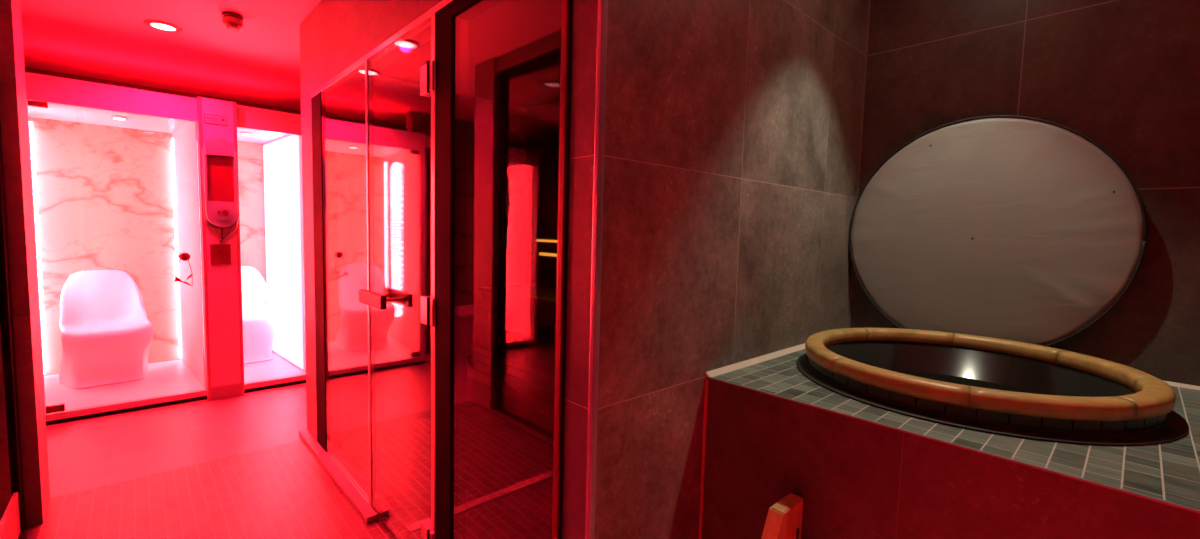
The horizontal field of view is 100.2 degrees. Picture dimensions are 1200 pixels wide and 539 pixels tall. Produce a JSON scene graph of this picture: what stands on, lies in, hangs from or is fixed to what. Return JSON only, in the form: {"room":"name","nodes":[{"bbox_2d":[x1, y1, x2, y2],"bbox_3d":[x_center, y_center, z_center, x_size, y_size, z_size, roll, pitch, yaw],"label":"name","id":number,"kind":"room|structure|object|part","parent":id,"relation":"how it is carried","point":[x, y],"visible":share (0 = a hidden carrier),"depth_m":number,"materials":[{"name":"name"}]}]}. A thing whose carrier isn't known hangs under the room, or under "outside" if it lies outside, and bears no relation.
{"room":"spa","nodes":[
{"label":"spa","id":0,"kind":"room"},
{"bbox_2d":[0,0,49,527],"bbox_3d":[-2.579,-0.159,2.162,0.165,2.560,0.265,-3,6,-43],"label":"door frame","id":1,"kind":"structure","parent":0,"point":[13,102],"depth_m":2.14,"materials":[{"name":"metal"}]},
{"bbox_2d":[25,67,300,361],"bbox_3d":[-4.320,-0.385,4.570,5.100,2.560,0.100,-3,6,-43],"label":"wall","id":2,"kind":"structure","parent":0,"point":[31,70],"depth_m":4.55,"materials":[{"name":"paint"}]},
{"bbox_2d":[21,0,320,110],"bbox_3d":[-1.415,-1.405,1.386,5.100,0.100,8.550,-3,6,-43],"label":"ceiling","id":3,"kind":"structure","parent":0,"point":[259,63],"depth_m":3.47,"materials":[{"name":"paint"}]},
{"bbox_2d":[143,19,181,31],"bbox_3d":[-2.720,-1.514,3.125,0.184,0.010,0.184,-3,6,-43],"label":"recessed light","id":4,"kind":"object","parent":3,"relation":"in","point":[156,24],"visible":1,"depth_m":3.11,"materials":[{"name":"metal"}]},
{"bbox_2d":[222,11,243,31],"bbox_3d":[-2.155,-1.450,2.945,0.104,0.082,0.104,-3,6,-43],"label":"smoke detector","id":5,"kind":"object","parent":3,"relation":"attached to","point":[233,21],"visible":1,"depth_m":2.92,"materials":[{"name":"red plastic"}]},
{"bbox_2d":[46,383,306,497],"bbox_3d":[-3.416,1.040,3.663,5.100,0.100,2.860,-3,6,-43],"label":"floor","id":6,"kind":"structure","parent":0,"point":[85,454],"depth_m":3.15,"materials":[{"name":"tile"}]},
{"bbox_2d":[25,72,206,424],"bbox_3d":[-3.717,-0.159,3.874,1.033,2.245,1.268,-3,6,-43],"label":"cabin","id":7,"kind":"object","parent":6,"relation":"on","point":[115,180],"visible":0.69,"depth_m":4.10,"materials":[{"name":"white stone"}]},
{"bbox_3d":[-4.120,-0.227,3.676,0.404,1.670,0.020,5,6,41],"label":"infrared panel","id":8,"kind":"part","parent":7,"relation":"part of","materials":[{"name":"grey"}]},
{"bbox_2d":[43,351,45,374],"bbox_3d":[-4.459,-0.148,3.975,0.009,1.990,0.045,-3,6,-43],"label":"light","id":9,"kind":"object","parent":7,"relation":"on","point":[44,352],"depth_m":4.05,"materials":[{"name":"grey"}]},
{"bbox_3d":[-4.181,-0.180,4.289,0.918,2.060,0.030,-3,6,-43],"label":"panel","id":10,"kind":"part","parent":7,"relation":"part of","materials":[{"name":"white stone"}]},
{"bbox_2d":[59,270,152,388],"bbox_3d":[-3.878,0.453,3.939,0.492,0.867,0.522,5,6,40],"label":"chair","id":11,"kind":"object","parent":7,"relation":"on","point":[107,331],"visible":1,"depth_m":3.93,"materials":[{"name":"white plastic"}]},
{"bbox_2d":[111,116,127,119],"bbox_3d":[-3.667,-1.157,3.828,0.090,0.012,0.090,5,6,41],"label":"ceiling lamp","id":12,"kind":"object","parent":7,"relation":"attached to","point":[114,117],"depth_m":3.81,"materials":[{"name":"grey plastic"}]},
{"bbox_3d":[-3.771,0.921,3.958,0.937,0.065,1.170,-3,6,-43],"label":"floor panel","id":13,"kind":"part","parent":7,"relation":"part of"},
{"bbox_3d":[-3.330,0.954,3.559,0.928,0.044,0.056,-3,6,-43],"label":"rail","id":14,"kind":"part","parent":7,"relation":"part of","materials":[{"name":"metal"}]},
{"bbox_3d":[-3.330,0.988,3.560,0.928,0.024,0.060,-3,6,-43],"label":"sill","id":15,"kind":"part","parent":7,"relation":"part of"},
{"bbox_2d":[171,138,180,358],"bbox_3d":[-3.839,-0.176,4.549,0.009,1.990,0.045,-3,6,-43],"label":"light","id":16,"kind":"object","parent":7,"relation":"on","point":[174,241],"depth_m":4.56,"materials":[{"name":"grey"}]},
{"bbox_2d":[171,247,192,285],"bbox_3d":[-3.031,-0.017,3.640,0.115,0.291,0.008,-3,6,-43],"label":"strap","id":17,"kind":"object","parent":7,"relation":"hanging from","point":[177,279],"visible":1,"depth_m":3.64,"materials":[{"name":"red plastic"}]},
{"bbox_3d":[-3.041,-0.094,3.670,0.067,0.060,0.041,-3,6,-43],"label":"knob","id":18,"kind":"part","parent":7,"relation":"part of","materials":[{"name":"red plastic"}]},
{"bbox_3d":[-3.425,-0.171,4.185,1.155,2.235,0.030,5,6,43],"label":"panel","id":19,"kind":"part","parent":7,"relation":"part of","materials":[{"name":"white laminate"}]},
{"bbox_2d":[197,97,244,400],"bbox_3d":[-2.874,-0.134,3.810,0.228,2.247,0.090,-3,6,-43],"label":"column","id":20,"kind":"structure","parent":6,"relation":"on","point":[222,285],"depth_m":3.79,"materials":[{"name":"laminate"}]},
{"bbox_2d":[201,138,238,242],"bbox_3d":[-2.797,-0.581,3.705,0.206,0.770,0.114,-3,6,-43],"label":"hair dryer","id":21,"kind":"object","parent":20,"relation":"attached to","point":[219,157],"visible":1,"depth_m":3.69,"materials":[{"name":"plastic"}]},
{"bbox_3d":[-2.844,-0.647,3.623,0.022,0.443,0.032,-3,6,-43],"label":"rail","id":22,"kind":"part","parent":21,"relation":"part of","materials":[{"name":"plastic"}]},
{"bbox_3d":[-2.716,-0.653,3.741,0.022,0.443,0.032,-3,6,-43],"label":"rail","id":23,"kind":"part","parent":21,"relation":"part of","materials":[{"name":"plastic"}]},
{"bbox_2d":[210,244,230,264],"bbox_3d":[-2.849,-0.113,3.769,0.122,0.152,0.017,-3,6,-43],"label":"switch plate","id":24,"kind":"object","parent":20,"relation":"attached to","point":[220,254],"visible":1,"depth_m":3.77,"materials":[{"name":"red plastic"}]},
{"bbox_2d":[236,105,305,392],"bbox_3d":[-3.095,-0.189,4.469,0.665,2.245,1.240,-3,6,-43],"label":"cabin","id":25,"kind":"object","parent":6,"relation":"on","point":[269,142],"visible":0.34,"depth_m":4.55,"materials":[{"name":"white glass"}]},
{"bbox_2d":[240,132,252,135],"bbox_3d":[-3.080,-1.181,4.372,0.090,0.017,0.090,-3,6,-43],"label":"ceiling lamp","id":26,"kind":"object","parent":25,"relation":"attached to","point":[243,133],"depth_m":4.35,"materials":[{"name":"grey plastic"}]},
{"bbox_3d":[-3.546,-0.208,4.877,0.560,2.060,0.030,-3,6,-43],"label":"panel","id":27,"kind":"part","parent":25,"relation":"part of","materials":[{"name":"white stone"}]},
{"bbox_2d":[241,266,281,363],"bbox_3d":[-3.269,0.417,4.612,0.492,0.867,0.522,5,6,40],"label":"chair","id":28,"kind":"object","parent":25,"relation":"on","point":[262,321],"visible":0.52,"depth_m":4.67,"materials":[{"name":"white plastic"}]},
{"bbox_3d":[-3.135,0.893,4.546,0.580,0.065,1.170,-3,6,-43],"label":"floor panel","id":29,"kind":"part","parent":25,"relation":"part of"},
{"bbox_3d":[-2.693,0.926,4.149,0.543,0.044,0.056,-3,6,-43],"label":"rail","id":30,"kind":"part","parent":25,"relation":"part of","materials":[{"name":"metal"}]},
{"bbox_3d":[-2.692,0.960,4.150,0.543,0.024,0.060,-3,6,-43],"label":"sill","id":31,"kind":"part","parent":25,"relation":"part of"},
{"bbox_3d":[-2.986,-0.274,4.672,0.523,1.670,0.020,5,6,43],"label":"infrared panel","id":32,"kind":"part","parent":25,"relation":"part of","materials":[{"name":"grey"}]},
{"bbox_3d":[-2.953,-0.177,4.658,0.081,2.020,1.080,-3,6,-43],"label":"backlit panel","id":33,"kind":"part","parent":25,"relation":"part of","materials":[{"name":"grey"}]},
{"bbox_3d":[-2.921,-0.193,4.652,0.110,2.235,1.150,-3,6,-43],"label":"panel","id":34,"kind":"part","parent":25,"relation":"part of","materials":[{"name":"white laminate"}]},
{"bbox_2d":[26,406,553,538],"bbox_3d":[-0.510,1.350,0.543,5.100,0.100,5.690,-3,6,-43],"label":"floor","id":35,"kind":"structure","parent":0,"point":[283,491],"depth_m":2.48,"materials":[{"name":"tile"}]},
{"bbox_2d":[422,346,554,445],"bbox_3d":[-0.304,0.896,2.764,0.410,0.480,2.280,-3,6,-43],"label":"bench","id":36,"kind":"object","parent":35,"relation":"on","point":[522,395],"visible":0.2,"depth_m":2.82,"materials":[{"name":"brown wood"}]},
{"bbox_2d":[478,284,556,352],"bbox_3d":[0.027,0.663,3.050,0.440,0.920,2.280,-3,6,-43],"label":"bench","id":37,"kind":"object","parent":35,"relation":"on","point":[535,303],"visible":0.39,"depth_m":3.44,"materials":[{"name":"brown wood"}]},
{"bbox_3d":[-0.807,0.605,3.727,0.040,0.890,0.050,-3,6,-43],"label":"leg","id":38,"kind":"part","parent":37,"relation":"part of","materials":[{"name":"brown wood"}]},
{"bbox_3d":[0.039,0.218,3.016,0.440,0.028,2.280,-3,6,-43],"label":"seat","id":39,"kind":"part","parent":37,"relation":"part of","materials":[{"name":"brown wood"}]},
{"bbox_3d":[-0.103,0.305,2.893,0.020,0.130,2.280,-3,6,-43],"label":"panel","id":40,"kind":"part","parent":37,"relation":"part of","materials":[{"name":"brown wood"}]},
{"bbox_2d":[761,493,802,538],"bbox_3d":[0.515,0.950,0.991,0.437,0.683,0.548,-3,6,-43],"label":"wooden steps","id":41,"kind":"structure","parent":35,"relation":"on","point":[784,518],"depth_m":1.24,"materials":[{"name":"brown wood"}]},
{"bbox_2d":[698,343,1199,538],"bbox_3d":[1.330,0.824,1.223,1.078,0.939,1.858,-3,6,-43],"label":"tiled counter","id":42,"kind":"object","parent":35,"relation":"on","point":[859,470],"visible":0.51,"depth_m":1.14,"materials":[{"name":"tile"}]},
{"bbox_3d":[0.308,0.785,1.534,0.005,0.919,0.009,-3,6,-43],"label":"corner trim","id":43,"kind":"part","parent":42,"relation":"part of","materials":[{"name":"silver metal"}]},
{"bbox_3d":[0.951,0.389,0.826,0.008,0.004,1.858,-3,6,-43],"label":"edge trim","id":44,"kind":"part","parent":42,"relation":"part of","materials":[{"name":"grey tile"}]},
{"bbox_2d":[796,328,1188,445],"bbox_3d":[1.069,0.628,1.533,0.906,0.750,0.906,-3,6,-43],"label":"wooden tub","id":45,"kind":"object","parent":42,"relation":"in","point":[1080,398],"visible":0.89,"depth_m":1.33,"materials":[{"name":"brown wood"}]},
{"bbox_2d":[890,370,1036,393],"bbox_3d":[1.071,0.583,1.530,0.739,0.360,0.739,-3,6,-43],"label":"water","id":46,"kind":"object","parent":45,"relation":"in","point":[940,377],"visible":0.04,"depth_m":1.76,"materials":[{"name":"black liquid"}]},
{"bbox_2d":[849,115,1146,346],"bbox_3d":[1.377,-0.117,1.851,0.081,0.864,0.865,-3,6,-43],"label":"lid","id":47,"kind":"object","parent":42,"relation":"on","point":[1024,229],"visible":0.93,"depth_m":1.77,"materials":[{"name":"grey plastic"}]},
{"bbox_2d":[299,0,441,440],"bbox_3d":[-0.932,-0.123,2.246,0.120,2.560,2.636,-3,6,-43],"label":"wall","id":48,"kind":"structure","parent":0,"point":[343,32],"depth_m":2.67,"materials":[{"name":"paint"}]},
{"bbox_2d":[299,429,377,522],"bbox_3d":[-1.476,1.094,2.762,0.048,0.028,1.280,-3,6,-43],"label":"trim","id":49,"kind":"structure","parent":48,"relation":"attached to","point":[358,501],"depth_m":2.62,"materials":[{"name":"metal"}]},
{"bbox_2d":[311,60,379,509],"bbox_3d":[-1.351,0.075,2.670,0.081,2.080,0.953,-3,6,-43],"label":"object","id":50,"kind":"structure","parent":48,"relation":"in","point":[323,105],"depth_m":2.85,"materials":[{"name":"glass"}]},
{"bbox_3d":[-1.607,0.047,2.946,0.080,2.080,0.198,-3,6,-43],"label":"frame post","id":51,"kind":"part","parent":50,"relation":"part of","materials":[{"name":"metal"}]},
{"bbox_3d":[-1.347,1.098,2.698,0.054,0.035,0.790,-3,6,-43],"label":"frame rail","id":52,"kind":"part","parent":50,"relation":"part of","materials":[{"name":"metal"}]},
{"bbox_2d":[311,0,452,97],"bbox_3d":[-0.859,-0.922,2.058,0.036,0.025,2.374,-3,6,-43],"label":"trim","id":53,"kind":"structure","parent":48,"relation":"attached to","point":[422,22],"depth_m":2.07,"materials":[{"name":"metal"}]},
{"bbox_2d":[431,0,572,538],"bbox_3d":[-0.326,0.185,1.555,0.070,2.080,0.758,-3,6,-43],"label":"door frame","id":54,"kind":"structure","parent":48,"relation":"in","point":[449,24],"depth_m":1.70,"materials":[{"name":"metal"}]},
{"bbox_2d":[359,60,433,538],"bbox_3d":[-0.815,0.128,2.047,0.140,2.055,0.687,-3,6,-43],"label":"door","id":55,"kind":"structure","parent":54,"relation":"attached to","point":[379,301],"depth_m":1.89,"materials":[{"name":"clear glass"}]},
{"bbox_3d":[-0.921,0.123,2.162,0.140,0.058,0.270,-3,6,-43],"label":"handle","id":56,"kind":"part","parent":55,"relation":"part of","materials":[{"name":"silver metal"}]},
{"bbox_2d":[336,74,526,437],"bbox_3d":[-1.141,-0.100,3.591,1.389,2.300,0.088,-3,6,-43],"label":"wall","id":57,"kind":"structure","parent":0,"point":[401,117],"depth_m":3.38,"materials":[{"name":"clear glass"}]},
{"bbox_2d":[375,0,561,107],"bbox_3d":[-0.262,-1.181,2.662,1.487,0.040,2.482,-3,6,-43],"label":"ceiling","id":58,"kind":"structure","parent":0,"point":[514,47],"depth_m":2.77,"materials":[{"name":"paint"}]},
{"bbox_2d":[562,0,597,538],"bbox_3d":[-0.009,-0.024,1.239,0.100,2.560,0.100,-3,6,-43],"label":"wall strip","id":59,"kind":"object","parent":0,"point":[585,12],"visible":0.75,"depth_m":1.21,"materials":[{"name":"stone"}]},
{"bbox_2d":[594,0,868,538],"bbox_3d":[0.569,-0.050,1.773,1.670,2.560,0.105,-3,6,-43],"label":"wall partition","id":60,"kind":"structure","parent":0,"point":[733,127],"depth_m":1.45,"materials":[{"name":"tile"}]},
{"bbox_2d":[585,0,607,538],"bbox_3d":[-0.008,-0.019,1.172,0.018,2.560,0.017,-3,6,-43],"label":"trim","id":61,"kind":"structure","parent":60,"relation":"attached to","point":[602,23],"depth_m":1.17,"materials":[{"name":"metal"}]},
{"bbox_2d":[524,0,1199,385],"bbox_3d":[1.318,-0.054,2.077,0.158,2.560,5.648,-3,6,-43],"label":"wall","id":62,"kind":"structure","parent":0,"point":[1123,75],"depth_m":1.67,"materials":[{"name":"tile"}]},
{"bbox_2d":[520,112,559,137],"bbox_3d":[0.208,-0.992,3.040,0.100,0.110,2.300,-3,6,-43],"label":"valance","id":63,"kind":"object","parent":62,"relation":"attached to","point":[549,124],"visible":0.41,"depth_m":3.67,"materials":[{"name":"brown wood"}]},
{"bbox_2d":[525,129,559,137],"bbox_3d":[0.216,-0.945,3.052,0.075,0.015,2.300,-3,6,-43],"label":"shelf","id":64,"kind":"object","parent":63,"relation":"attached to","point":[554,131],"depth_m":3.74,"materials":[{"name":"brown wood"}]},
{"bbox_2d":[535,226,557,268],"bbox_3d":[0.235,-0.097,3.079,0.064,0.320,2.090,-3,6,-43],"label":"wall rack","id":65,"kind":"object","parent":62,"relation":"attached to","point":[549,233],"visible":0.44,"depth_m":3.73,"materials":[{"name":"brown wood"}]},
{"bbox_2d":[848,0,870,327],"bbox_3d":[1.126,-0.529,2.168,0.004,1.635,0.006,-3,6,-43],"label":"trim","id":66,"kind":"structure","parent":62,"relation":"attached to","point":[869,0],"depth_m":2.16,"materials":[{"name":"metal"}]},
{"bbox_3d":[-1.749,-1.299,1.195,0.145,0.100,2.110,-3,6,-43],"label":"wall","id":67,"kind":"structure","parent":0,"visible":0},
{"bbox_2d":[0,124,27,538],"bbox_3d":[-1.762,-0.023,1.308,0.140,2.460,2.108,-3,6,-43],"label":"window","id":68,"kind":"structure","parent":67,"relation":"in","point":[12,503],"depth_m":2.04,"materials":[{"name":"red glass"}]},
{"bbox_3d":[-1.754,-0.092,1.297,0.010,2.200,1.970,-3,6,-43],"label":"pane","id":69,"kind":"part","parent":68,"relation":"part of","materials":[{"name":"clear glass"}]},
{"bbox_3d":[-1.787,1.091,1.383,0.032,0.175,1.970,-3,6,-43],"label":"kick panel","id":70,"kind":"part","parent":68,"relation":"part of","materials":[{"name":"stone"}]}
]}

